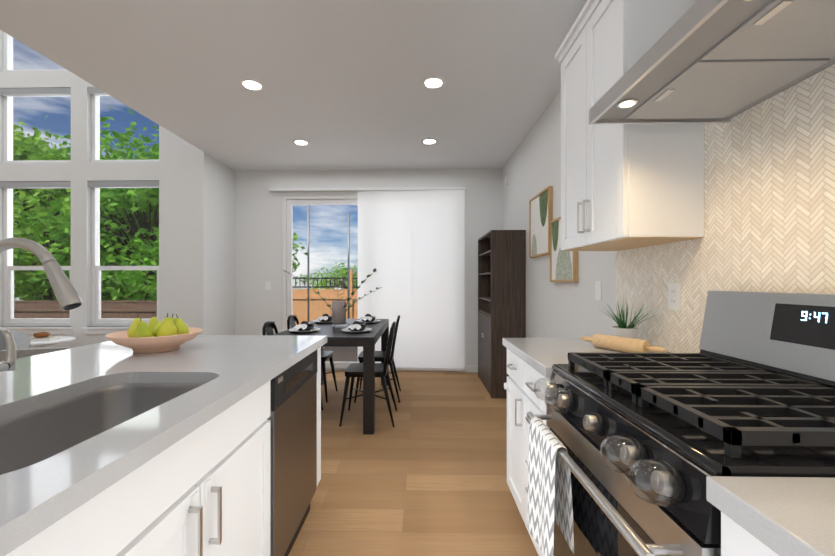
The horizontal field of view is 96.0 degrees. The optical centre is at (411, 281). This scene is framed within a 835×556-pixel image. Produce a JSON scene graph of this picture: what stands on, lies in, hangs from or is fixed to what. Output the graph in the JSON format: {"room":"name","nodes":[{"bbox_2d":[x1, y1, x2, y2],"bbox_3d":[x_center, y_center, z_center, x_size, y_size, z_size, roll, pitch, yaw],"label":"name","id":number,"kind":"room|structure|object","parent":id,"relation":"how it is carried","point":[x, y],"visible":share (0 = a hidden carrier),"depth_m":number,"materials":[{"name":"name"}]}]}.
{"room":"kitchen","nodes":[
{"label":"kitchen","id":0,"kind":"room"},
{"bbox_2d":[0,30,210,347],"bbox_3d":[-4.959,-1.570,4.542,5.050,5.600,0.150,0,0,1],"label":"wall","id":1,"kind":"structure","parent":0,"point":[180,171],"depth_m":4.44,"materials":[{"name":"white paint"}]},
{"bbox_2d":[0,32,158,333],"bbox_3d":[-3.940,-1.397,4.495,2.010,4.045,0.158,0,0,1],"label":"window","id":2,"kind":"structure","parent":1,"relation":"in","point":[25,325],"depth_m":4.52,"materials":[{"name":"white plastic"}]},
{"bbox_2d":[211,157,234,334],"bbox_3d":[-2.501,-1.569,4.863,0.150,5.600,0.600,0,0,1],"label":"wall","id":3,"kind":"structure","parent":0,"point":[222,249],"depth_m":4.83,"materials":[{"name":"white paint"}]},
{"bbox_2d":[0,0,586,170],"bbox_3d":[-0.687,-1.671,0.972,3.650,0.300,8.300,0,0,1],"label":"ceiling","id":4,"kind":"structure","parent":0,"point":[341,81],"depth_m":2.70,"materials":[{"name":"white paint"}]},
{"bbox_2d":[239,78,264,90],"bbox_3d":[-1.229,-1.516,2.904,0.179,0.008,0.179,0,0,1],"label":"recessed light","id":5,"kind":"object","parent":4,"relation":"in","point":[247,83],"depth_m":2.89,"materials":[{"name":"white"}]},
{"bbox_2d":[292,139,309,145],"bbox_3d":[-1.203,-1.515,4.104,0.179,0.008,0.179,0,0,1],"label":"recessed light","id":6,"kind":"object","parent":4,"relation":"in","point":[300,142],"depth_m":4.09,"materials":[{"name":"white plastic"}]},
{"bbox_2d":[421,138,437,144],"bbox_3d":[0.197,-1.515,4.073,0.179,0.008,0.179,0,0,1],"label":"recessed light","id":7,"kind":"object","parent":4,"relation":"in","point":[427,141],"depth_m":4.06,"materials":[{"name":"white plastic"}]},
{"bbox_2d":[422,76,445,88],"bbox_3d":[0.170,-1.516,2.873,0.179,0.008,0.179,0,0,1],"label":"recessed light","id":8,"kind":"object","parent":4,"relation":"in","point":[434,82],"depth_m":2.86,"materials":[{"name":"white plastic"}]},
{"bbox_2d":[235,169,501,371],"bbox_3d":[-0.668,-0.294,5.197,3.800,3.050,0.150,0,0,1],"label":"wall","id":9,"kind":"structure","parent":0,"point":[258,233],"depth_m":5.15,"materials":[{"name":"white paint"}]},
{"bbox_2d":[265,281,270,289],"bbox_3d":[-1.960,0.061,5.145,0.075,0.118,0.008,0,0,1],"label":"light switch","id":10,"kind":"object","parent":9,"relation":"attached to","point":[267,285],"visible":1,"depth_m":5.14,"materials":[{"name":"white plastic"}]},
{"bbox_2d":[269,187,465,191],"bbox_3d":[-0.596,-1.242,5.081,2.650,0.035,0.071,0,0,1],"label":"track","id":11,"kind":"object","parent":9,"relation":"attached to","point":[355,189],"visible":1,"depth_m":5.05,"materials":[{"name":"white plastic"}]},
{"bbox_2d":[358,190,464,370],"bbox_3d":[-0.006,-0.014,5.066,1.444,2.420,0.046,0,0,1],"label":"panels","id":12,"kind":"object","parent":11,"relation":"hanging from","point":[411,246],"visible":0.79,"depth_m":5.06,"materials":[{"name":"white plastic"}]},
{"bbox_2d":[282,195,460,371],"bbox_3d":[-0.548,0.026,5.194,2.440,2.410,0.130,0,0,1],"label":"door frame","id":13,"kind":"structure","parent":9,"relation":"attached to","point":[289,202],"depth_m":5.17,"materials":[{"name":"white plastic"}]},
{"bbox_2d":[466,365,477,371],"bbox_3d":[0.969,1.183,5.077,0.460,0.095,0.016,0,0,1],"label":"baseboard","id":14,"kind":"structure","parent":9,"relation":"attached to","point":[471,368],"depth_m":5.06,"materials":[{"name":"white wood"}]},
{"bbox_2d":[288,371,537,555],"bbox_3d":[-3.211,1.289,1.026,9.000,0.120,8.600,0,0,1],"label":"floor","id":15,"kind":"structure","parent":0,"point":[426,475],"depth_m":2.35,"materials":[{"name":"brown wood"}]},
{"bbox_2d":[0,328,30,349],"bbox_3d":[-3.868,0.830,3.191,0.858,0.800,0.878,0,0,1],"label":"armchair","id":16,"kind":"object","parent":15,"relation":"on","point":[22,339],"visible":0.21,"depth_m":3.52,"materials":[{"name":"grey fabric"}]},
{"bbox_2d":[0,347,75,361],"bbox_3d":[-2.995,0.870,3.144,0.788,0.720,0.732,0,0,1],"label":"armchair","id":17,"kind":"object","parent":15,"relation":"on","point":[23,352],"visible":0.06,"depth_m":2.81,"materials":[{"name":"grey fabric"}]},
{"bbox_2d":[30,332,75,347],"bbox_3d":[-3.985,0.890,4.044,0.560,0.681,0.560,0,0,1],"label":"side table","id":18,"kind":"object","parent":15,"relation":"on","point":[40,339],"visible":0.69,"depth_m":3.98,"materials":[{"name":"white stone"}]},
{"bbox_2d":[0,343,325,555],"bbox_3d":[-1.051,0.791,0.350,1.050,0.876,3.618,0,0,1],"label":"kitchen island","id":19,"kind":"object","parent":15,"relation":"on","point":[203,445],"depth_m":1.05,"materials":[{"name":"white wood"}]},
{"bbox_2d":[0,335,326,546],"bbox_3d":[-1.075,0.333,0.359,1.100,0.040,3.660,0,0,1],"label":"island countertop","id":20,"kind":"structure","parent":19,"relation":"on","point":[232,365],"depth_m":1.09,"materials":[{"name":"white stone"}]},
{"bbox_2d":[0,238,82,371],"bbox_3d":[-1.003,0.100,1.002,0.295,0.426,0.121,0,0,1],"label":"faucet","id":21,"kind":"object","parent":20,"relation":"on","point":[66,294],"visible":1,"depth_m":0.96,"materials":[{"name":"silver metal"}]},
{"bbox_2d":[0,379,207,478],"bbox_3d":[-0.837,0.455,0.944,0.460,0.228,0.780,0,0,1],"label":"sink","id":22,"kind":"object","parent":20,"relation":"in","point":[34,432],"depth_m":1.15,"materials":[{"name":"grey metal"}]},
{"bbox_2d":[105,313,202,352],"bbox_3d":[-1.165,0.228,1.722,0.370,0.170,0.370,0,0,1],"label":"fruit bowl","id":23,"kind":"object","parent":20,"relation":"on","point":[155,335],"visible":1,"depth_m":1.66,"materials":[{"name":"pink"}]},
{"bbox_2d":[262,321,322,409],"bbox_3d":[-1.081,0.797,3.400,0.470,0.872,0.438,0,0,1],"label":"chair","id":24,"kind":"object","parent":15,"relation":"on","point":[268,327],"visible":0.15,"depth_m":3.43,"materials":[{"name":"black wood"}]},
{"bbox_2d":[287,315,337,402],"bbox_3d":[-1.072,0.797,4.030,0.482,0.872,0.451,0,0,1],"label":"chair","id":25,"kind":"object","parent":15,"relation":"on","point":[325,355],"visible":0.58,"depth_m":4.00,"materials":[{"name":"black wood"}]},
{"bbox_2d":[274,319,388,434],"bbox_3d":[-0.717,0.840,3.772,0.865,0.780,1.500,0,0,1],"label":"dining table","id":26,"kind":"object","parent":15,"relation":"on","point":[337,336],"visible":0.54,"depth_m":3.02,"materials":[{"name":"black wood"}]},
{"bbox_2d":[289,321,319,332],"bbox_3d":[-0.959,0.402,3.377,0.276,0.094,0.300,0,0,1],"label":"place setting","id":27,"kind":"object","parent":26,"relation":"on","point":[304,326],"visible":1,"depth_m":3.33,"materials":[{"name":"grey ceramic"}]},
{"bbox_2d":[313,314,331,322],"bbox_3d":[-0.942,0.402,4.127,0.276,0.094,0.300,0,0,1],"label":"place setting","id":28,"kind":"object","parent":26,"relation":"on","point":[325,318],"visible":0.9,"depth_m":4.07,"materials":[{"name":"grey ceramic"}]},
{"bbox_2d":[283,268,382,327],"bbox_3d":[-0.802,0.158,3.832,1.001,0.579,0.457,0,0,1],"label":"centerpiece","id":29,"kind":"object","parent":26,"relation":"on","point":[339,309],"visible":0.98,"depth_m":3.70,"materials":[{"name":"black"}]},
{"bbox_2d":[341,321,371,332],"bbox_3d":[-0.489,0.402,3.367,0.276,0.094,0.300,0,0,1],"label":"place setting","id":30,"kind":"object","parent":26,"relation":"on","point":[357,327],"visible":1,"depth_m":3.31,"materials":[{"name":"grey ceramic"}]},
{"bbox_2d":[356,314,380,322],"bbox_3d":[-0.472,0.402,4.117,0.276,0.094,0.300,0,0,1],"label":"place setting","id":31,"kind":"object","parent":26,"relation":"on","point":[368,318],"visible":0.98,"depth_m":4.06,"materials":[{"name":"grey ceramic"}]},
{"bbox_2d":[339,321,396,426],"bbox_3d":[-0.371,0.797,3.384,0.470,0.872,0.438,0,0,1],"label":"chair","id":32,"kind":"object","parent":15,"relation":"on","point":[353,370],"visible":1,"depth_m":3.23,"materials":[{"name":"black wood"}]},
{"bbox_2d":[354,315,400,402],"bbox_3d":[-0.347,0.797,4.014,0.482,0.872,0.451,0,0,1],"label":"chair","id":33,"kind":"object","parent":15,"relation":"on","point":[379,356],"visible":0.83,"depth_m":3.85,"materials":[{"name":"black wood"}]},
{"bbox_2d":[442,372,464,374],"bbox_3d":[0.558,1.227,5.004,0.300,0.006,0.100,0,0,1],"label":"floor vent","id":34,"kind":"object","parent":15,"relation":"in","point":[452,373],"visible":1,"depth_m":4.99,"materials":[{"name":"brown wood"}]},
{"bbox_2d":[478,230,525,397],"bbox_3d":[1.022,0.345,4.389,0.376,1.770,0.890,0,0,1],"label":"bookcase","id":35,"kind":"object","parent":15,"relation":"on","point":[501,284],"visible":0.96,"depth_m":3.95,"materials":[{"name":"brown wood"}]},
{"bbox_2d":[504,346,514,499],"bbox_3d":[0.840,0.792,1.903,0.633,0.876,0.368,0,0,1],"label":"base cabinet","id":36,"kind":"object","parent":15,"relation":"on","point":[510,385],"depth_m":2.01,"materials":[{"name":"white wood"}]},
{"bbox_2d":[515,358,550,555],"bbox_3d":[0.833,0.791,1.574,0.633,0.876,0.411,0,0,1],"label":"base cabinet","id":37,"kind":"object","parent":15,"relation":"on","point":[526,401],"depth_m":1.73,"materials":[{"name":"white wood"}]},
{"bbox_2d":[503,338,671,377],"bbox_3d":[0.826,0.334,1.728,0.653,0.040,0.719,0,0,1],"label":"countertop","id":38,"kind":"structure","parent":37,"relation":"on","point":[540,354],"depth_m":1.73,"materials":[{"name":"white stone"}]},
{"bbox_2d":[581,334,666,352],"bbox_3d":[0.934,0.281,1.685,0.065,0.065,0.390,0,0,-28],"label":"rolling pin","id":39,"kind":"object","parent":38,"relation":"on","point":[623,344],"visible":0.9,"depth_m":1.65,"materials":[{"name":"brown wood"}]},
{"bbox_2d":[603,302,653,338],"bbox_3d":[1.075,0.194,1.878,0.244,0.239,0.249,0,0,1],"label":"potted plant","id":40,"kind":"object","parent":38,"relation":"on","point":[623,329],"visible":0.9,"depth_m":1.82,"materials":[{"name":"green plant"}]},
{"bbox_2d":[527,291,834,555],"bbox_3d":[0.756,0.631,0.985,0.742,1.195,0.759,0,0,1],"label":"range","id":41,"kind":"object","parent":15,"relation":"on","point":[629,453],"visible":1,"depth_m":0.93,"materials":[{"name":"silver metal"}]},
{"bbox_2d":[721,514,774,555],"bbox_3d":[0.806,0.791,0.369,0.633,0.876,0.460,0,0,1],"label":"base cabinet","id":42,"kind":"object","parent":15,"relation":"on","point":[733,540],"depth_m":0.57,"materials":[{"name":"white wood"}]},
{"bbox_2d":[706,476,834,555],"bbox_3d":[0.778,0.333,-0.456,0.653,0.040,2.112,0,0,1],"label":"countertop","id":43,"kind":"structure","parent":42,"relation":"on","point":[787,516],"depth_m":0.53,"materials":[{"name":"white stone"}]},
{"bbox_2d":[502,90,668,351],"bbox_3d":[1.213,-0.296,0.929,0.150,3.050,8.600,0,0,1],"label":"wall","id":44,"kind":"structure","parent":0,"point":[531,169],"depth_m":3.21,"materials":[{"name":"white paint"}]},
{"bbox_2d":[529,186,552,257],"bbox_3d":[1.175,-0.515,3.431,0.034,0.570,0.560,0,0,1],"label":"framed artwork","id":45,"kind":"object","parent":44,"relation":"attached to","point":[540,210],"visible":0.81,"depth_m":3.39,"materials":[{"name":"paper"}]},
{"bbox_2d":[550,216,577,281],"bbox_3d":[1.163,-0.248,2.883,0.034,0.505,0.485,0,0,1],"label":"framed artwork","id":46,"kind":"object","parent":44,"relation":"attached to","point":[563,266],"visible":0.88,"depth_m":2.93,"materials":[{"name":"paper"}]},
{"bbox_2d":[595,281,601,300],"bbox_3d":[1.164,0.059,2.340,0.008,0.118,0.075,0,0,1],"label":"light switch","id":47,"kind":"object","parent":44,"relation":"attached to","point":[598,290],"visible":1,"depth_m":2.33,"materials":[{"name":"white plastic"}]},
{"bbox_2d":[555,0,703,250],"bbox_3d":[0.984,-0.736,1.804,0.343,1.130,0.710,0,0,1],"label":"upper cabinet","id":48,"kind":"object","parent":44,"relation":"attached to","point":[627,186],"visible":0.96,"depth_m":1.52,"materials":[{"name":"white wood"}]},
{"bbox_2d":[589,0,834,124],"bbox_3d":[0.885,-1.045,0.983,0.501,0.947,0.761,0,0,1],"label":"range hood","id":49,"kind":"object","parent":44,"relation":"attached to","point":[711,61],"visible":1,"depth_m":1.00,"materials":[{"name":"silver metal"}]},
{"bbox_2d":[615,64,834,352],"bbox_3d":[1.123,-0.604,0.311,0.002,1.835,3.660,0,0,1],"label":"tile backsplash","id":50,"kind":"structure","parent":44,"relation":"attached to","point":[769,194],"depth_m":1.25,"materials":[{"name":"beige tile"}]},
{"bbox_2d":[668,283,680,310],"bbox_3d":[1.147,0.066,1.641,0.008,0.118,0.075,0,0,1],"label":"outlet","id":51,"kind":"object","parent":50,"relation":"attached to","point":[674,296],"visible":1,"depth_m":1.63,"materials":[{"name":"white plastic"}]},
{"label":"outside","id":52,"kind":"structure","parent":0,"visible":0},
{"bbox_2d":[324,347,357,361],"bbox_3d":[-0.234,1.331,6.737,5.800,0.120,2.949,0,0,1],"label":"deck","id":53,"kind":"object","parent":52,"point":[349,353],"depth_m":6.62,"materials":[{"name":"wood"}]},
{"bbox_2d":[307,205,308,321],"bbox_3d":[-2.205,-0.224,8.056,0.041,2.988,0.041,0,0,-20],"label":"pole","id":54,"kind":"object","parent":53,"relation":"on","point":[308,263],"depth_m":8.04,"materials":[{"name":"grey metal"}]},
{"bbox_2d":[348,213,349,318],"bbox_3d":[-1.354,-0.099,8.118,0.041,2.738,0.041,0,0,-20],"label":"pole","id":55,"kind":"object","parent":53,"relation":"on","point":[348,213],"depth_m":8.11,"materials":[{"name":"grey metal"}]},
{"bbox_3d":[0.471,1.915,25.025,60.000,0.150,39.550,0,0,1],"label":"ground","id":56,"kind":"structure","parent":52,"visible":0},
{"bbox_2d":[13,128,135,300],"bbox_3d":[-14.584,-1.885,14.592,8.121,7.462,7.879,0,0,1],"label":"tree","id":57,"kind":"object","parent":56,"relation":"on","point":[23,202],"depth_m":13.56,"materials":[{"name":"green plant"}]},
{"bbox_2d":[13,118,155,300],"bbox_3d":[-12.306,-1.823,11.697,6.786,7.337,7.827,0,0,1],"label":"tree","id":58,"kind":"object","parent":56,"relation":"on","point":[23,195],"depth_m":11.09,"materials":[{"name":"green plant"}]},
{"bbox_2d":[14,301,156,318],"bbox_3d":[-10.331,1.153,9.236,13.100,1.360,0.080,0,0,1],"label":"fence","id":59,"kind":"object","parent":56,"relation":"on","point":[33,312],"depth_m":9.17,"materials":[{"name":"brown wood"}]},
{"bbox_2d":[13,106,158,300],"bbox_3d":[-8.522,-1.800,12.404,7.573,7.293,7.003,0,0,1],"label":"tree","id":60,"kind":"object","parent":56,"relation":"on","point":[145,280],"depth_m":11.21,"materials":[{"name":"green plant"}]},
{"bbox_2d":[107,126,158,242],"bbox_3d":[-10.933,-2.616,17.734,8.057,8.925,7.596,0,0,1],"label":"tree","id":61,"kind":"object","parent":56,"relation":"on","point":[136,151],"depth_m":16.45,"materials":[{"name":"green plant"}]},
{"bbox_2d":[292,232,306,283],"bbox_3d":[-7.524,-0.621,16.803,5.899,5.242,6.453,0,0,1],"label":"tree","id":62,"kind":"object","parent":56,"relation":"on","point":[295,267],"depth_m":16.82,"materials":[{"name":"green plant"}]},
{"bbox_2d":[292,270,357,324],"bbox_3d":[1.800,0.758,10.168,10.915,2.150,0.120,0,0,1],"label":"fence","id":63,"kind":"object","parent":56,"relation":"on","point":[317,306],"depth_m":10.26,"materials":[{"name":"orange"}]},
{"bbox_2d":[300,259,357,288],"bbox_3d":[-6.826,-0.303,36.217,8.624,4.337,8.297,0,0,1],"label":"tree","id":64,"kind":"object","parent":56,"relation":"on","point":[343,273],"depth_m":35.76,"materials":[{"name":"green plant"}]}
]}

